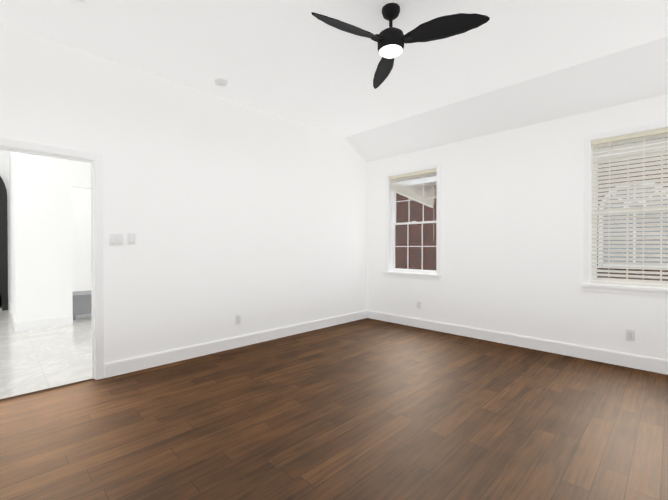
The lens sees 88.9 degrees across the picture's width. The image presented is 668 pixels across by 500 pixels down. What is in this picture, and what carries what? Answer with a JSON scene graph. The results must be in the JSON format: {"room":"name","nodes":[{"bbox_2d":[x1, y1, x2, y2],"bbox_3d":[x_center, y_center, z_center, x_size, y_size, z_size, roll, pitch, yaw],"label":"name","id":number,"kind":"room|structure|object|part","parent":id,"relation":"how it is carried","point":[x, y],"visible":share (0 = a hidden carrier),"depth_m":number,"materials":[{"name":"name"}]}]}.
{"room":"empty bedroom","nodes":[
{"label":"empty bedroom","id":0,"kind":"room"},
{"bbox_2d":[9,151,72,321],"bbox_3d":[-5.291,-0.470,6.079,2.500,3.300,0.660,0,1,45],"label":"wall","id":1,"kind":"structure","parent":0,"point":[40,204],"depth_m":5.20,"materials":[{"name":"white paint"}]},
{"bbox_2d":[9,303,16,331],"bbox_3d":[-5.525,1.115,5.847,2.516,0.135,0.016,0,1,45],"label":"baseboard","id":2,"kind":"structure","parent":1,"relation":"attached to","point":[14,322],"depth_m":5.39,"materials":[{"name":"paint"}]},
{"bbox_2d":[18,316,72,330],"bbox_3d":[-4.391,1.120,5.213,0.016,0.135,0.630,0,1,45],"label":"baseboard","id":3,"kind":"structure","parent":1,"relation":"attached to","point":[40,323],"depth_m":5.19,"materials":[{"name":"paint"}]},
{"bbox_2d":[0,150,90,309],"bbox_3d":[-6.335,-0.476,6.909,0.150,3.300,6.000,0,1,45],"label":"wall","id":4,"kind":"structure","parent":0,"point":[81,239],"depth_m":7.51,"materials":[{"name":"white paint"}]},
{"bbox_2d":[0,176,7,310],"bbox_3d":[-6.995,-0.349,6.058,0.118,3.060,1.720,0,1,45],"label":"front door","id":5,"kind":"structure","parent":4,"relation":"in","point":[3,254],"depth_m":6.61,"materials":[{"name":"black metal"}]},
{"bbox_2d":[72,160,90,188],"bbox_3d":[-3.379,-0.471,6.309,0.120,3.300,2.370,0,1,45],"label":"wall","id":6,"kind":"structure","parent":0,"point":[81,174],"depth_m":5.50,"materials":[{"name":"white paint"}]},
{"bbox_2d":[0,24,366,377],"bbox_3d":[-1.388,-0.328,4.059,0.120,3.050,5.800,0,1,45],"label":"wall","id":7,"kind":"structure","parent":0,"point":[226,211],"depth_m":3.80,"materials":[{"name":"white paint"}]},
{"bbox_2d":[0,137,103,379],"bbox_3d":[-2.575,0.156,2.874,0.148,2.101,1.042,0,1,45],"label":"door frame","id":8,"kind":"structure","parent":7,"relation":"attached to","point":[95,160],"depth_m":3.16,"materials":[{"name":"paint"}]},
{"bbox_2d":[109,234,122,245],"bbox_3d":[-2.086,-0.097,3.266,0.014,0.115,0.116,0,1,45],"label":"double light switch","id":9,"kind":"object","parent":7,"relation":"attached to","point":[115,239],"visible":1,"depth_m":3.27,"materials":[{"name":"white plastic"}]},
{"bbox_2d":[127,233,135,244],"bbox_3d":[-1.994,-0.107,3.358,0.014,0.115,0.070,0,1,45],"label":"light switch","id":10,"kind":"object","parent":7,"relation":"attached to","point":[131,237],"visible":1,"depth_m":3.36,"materials":[{"name":"white plastic"}]},
{"bbox_2d":[105,310,366,377],"bbox_3d":[-1.361,1.130,4.001,0.016,0.135,5.500,0,1,45],"label":"baseboard","id":11,"kind":"structure","parent":7,"relation":"attached to","point":[120,367],"depth_m":3.98,"materials":[{"name":"paint"}]},
{"bbox_2d":[235,315,240,324],"bbox_3d":[-1.179,0.856,4.185,0.008,0.115,0.070,0,1,45],"label":"electrical outlet","id":12,"kind":"object","parent":7,"relation":"attached to","point":[237,319],"visible":1,"depth_m":4.18,"materials":[{"name":"white plastic"}]},
{"bbox_2d":[0,318,667,499],"bbox_3d":[0.409,1.262,2.276,5.080,0.100,5.800,0,1,45],"label":"floor","id":13,"kind":"structure","parent":0,"point":[367,409],"depth_m":2.34,"materials":[{"name":"brown wood"}]},
{"bbox_2d":[0,0,667,137],"bbox_3d":[0.112,-1.846,1.996,5.140,0.120,5.020,0,1,45],"label":"ceiling","id":14,"kind":"structure","parent":0,"point":[296,61],"depth_m":2.97,"materials":[{"name":"white paint"}]},
{"bbox_2d":[214,78,227,86],"bbox_3d":[-1.204,-1.778,3.636,0.136,0.044,0.136,0,1,45],"label":"smoke detector","id":15,"kind":"object","parent":14,"relation":"attached to","point":[220,82],"visible":1,"depth_m":3.60,"materials":[{"name":"white plastic"}]},
{"bbox_2d":[311,3,489,88],"bbox_3d":[0.403,-1.621,2.414,1.138,0.338,1.113,0,1,45],"label":"fan","id":16,"kind":"object","parent":14,"relation":"hanging from","point":[391,40],"visible":1,"depth_m":2.43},
{"bbox_3d":[0.420,-1.635,2.515,0.299,0.312,0.294,0,1,45],"label":"motor","id":17,"kind":"part","parent":16,"relation":"part of","materials":[{"name":"black metal"}]},
{"bbox_2d":[344,36,667,161],"bbox_3d":[2.162,-1.718,4.048,5.140,0.410,0.780,0,1,45],"label":"ceiling","id":18,"kind":"structure","parent":0,"point":[636,73],"depth_m":3.82,"materials":[{"name":"white paint"}]},
{"bbox_2d":[367,94,667,359],"bbox_3d":[2.417,-0.169,4.230,5.020,2.730,0.180,0,1,45],"label":"wall","id":19,"kind":"structure","parent":0,"point":[511,231],"depth_m":4.22,"materials":[{"name":"white paint"}]},
{"bbox_2d":[383,163,440,279],"bbox_3d":[1.248,-0.415,5.358,1.010,1.708,0.205,0,1,45],"label":"window","id":20,"kind":"structure","parent":19,"relation":"in","point":[394,223],"depth_m":5.48,"materials":[{"name":"white plastic"}]},
{"bbox_2d":[390,168,436,207],"bbox_3d":[1.235,-0.675,5.343,0.847,1.062,0.055,0,1,45],"label":"window blind","id":21,"kind":"object","parent":20,"relation":"attached to","point":[407,192],"visible":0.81,"depth_m":5.30,"materials":[{"name":"white plastic"}]},
{"bbox_2d":[416,301,420,308],"bbox_3d":[1.296,0.847,5.225,0.070,0.115,0.008,0,1,45],"label":"electrical outlet","id":22,"kind":"object","parent":19,"relation":"attached to","point":[418,304],"visible":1,"depth_m":5.22,"materials":[{"name":"white plastic"}]},
{"bbox_2d":[367,310,667,374],"bbox_3d":[2.310,1.128,4.208,4.884,0.135,0.016,0,1,45],"label":"baseboard","id":23,"kind":"structure","parent":19,"relation":"attached to","point":[656,365],"depth_m":4.07,"materials":[{"name":"paint"}]},
{"bbox_2d":[581,120,667,296],"bbox_3d":[3.118,-0.399,3.431,1.010,1.708,0.125,0,1,45],"label":"trim","id":24,"kind":"structure","parent":19,"relation":"attached to","point":[587,284],"depth_m":3.71,"materials":[{"name":"paint"}]},
{"bbox_2d":[591,138,667,284],"bbox_3d":[3.189,-0.413,3.502,0.870,1.570,0.085,0,1,45],"label":"window","id":25,"kind":"structure","parent":19,"relation":"in","point":[627,231],"depth_m":3.62,"materials":[{"name":"white plastic"}]},
{"bbox_2d":[591,127,667,287],"bbox_3d":[3.134,-0.413,3.447,0.846,1.554,0.054,0,1,45],"label":"window blind","id":26,"kind":"object","parent":25,"relation":"attached to","point":[643,137],"visible":1,"depth_m":3.51,"materials":[{"name":"white plastic"}]},
{"bbox_2d":[626,329,634,340],"bbox_3d":[3.036,0.872,3.486,0.070,0.115,0.008,0,1,45],"label":"electrical outlet","id":27,"kind":"object","parent":19,"relation":"attached to","point":[630,334],"visible":1,"depth_m":3.49,"materials":[{"name":"white plastic"}]},
{"label":"outside","id":28,"kind":"structure","parent":0,"visible":0},
{"bbox_3d":[14.886,1.464,20.270,80.000,0.100,39.520,0,1,45],"label":"ground","id":29,"kind":"structure","parent":28,"visible":0},
{"bbox_2d":[395,137,667,280],"bbox_3d":[7.665,-1.484,10.900,23.800,5.950,8.950,0,1,45],"label":"brick house","id":30,"kind":"structure","parent":29,"relation":"on","point":[416,211],"depth_m":10.20,"materials":[{"name":"brown brick"}]},
{"bbox_2d":[598,181,667,267],"bbox_3d":[6.013,-0.501,6.817,1.140,1.750,0.068,0,1,45],"label":"arched window","id":31,"kind":"structure","parent":30,"relation":"attached to","point":[633,231],"depth_m":6.82,"materials":[{"name":"paint"}]},
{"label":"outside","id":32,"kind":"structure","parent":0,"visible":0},
{"bbox_2d":[0,310,91,398],"bbox_3d":[-4.535,1.238,5.124,5.940,0.100,6.000,0,1,45],"label":"floor","id":33,"kind":"structure","parent":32,"point":[33,360],"depth_m":3.83,"materials":[{"name":"tile"}]},
{"bbox_2d":[72,290,91,319],"bbox_3d":[-4.365,0.970,6.169,0.640,0.420,0.720,0,1,45],"label":"bench","id":34,"kind":"object","parent":33,"relation":"on","point":[82,302],"visible":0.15,"depth_m":5.83,"materials":[{"name":"grey"}]}
]}

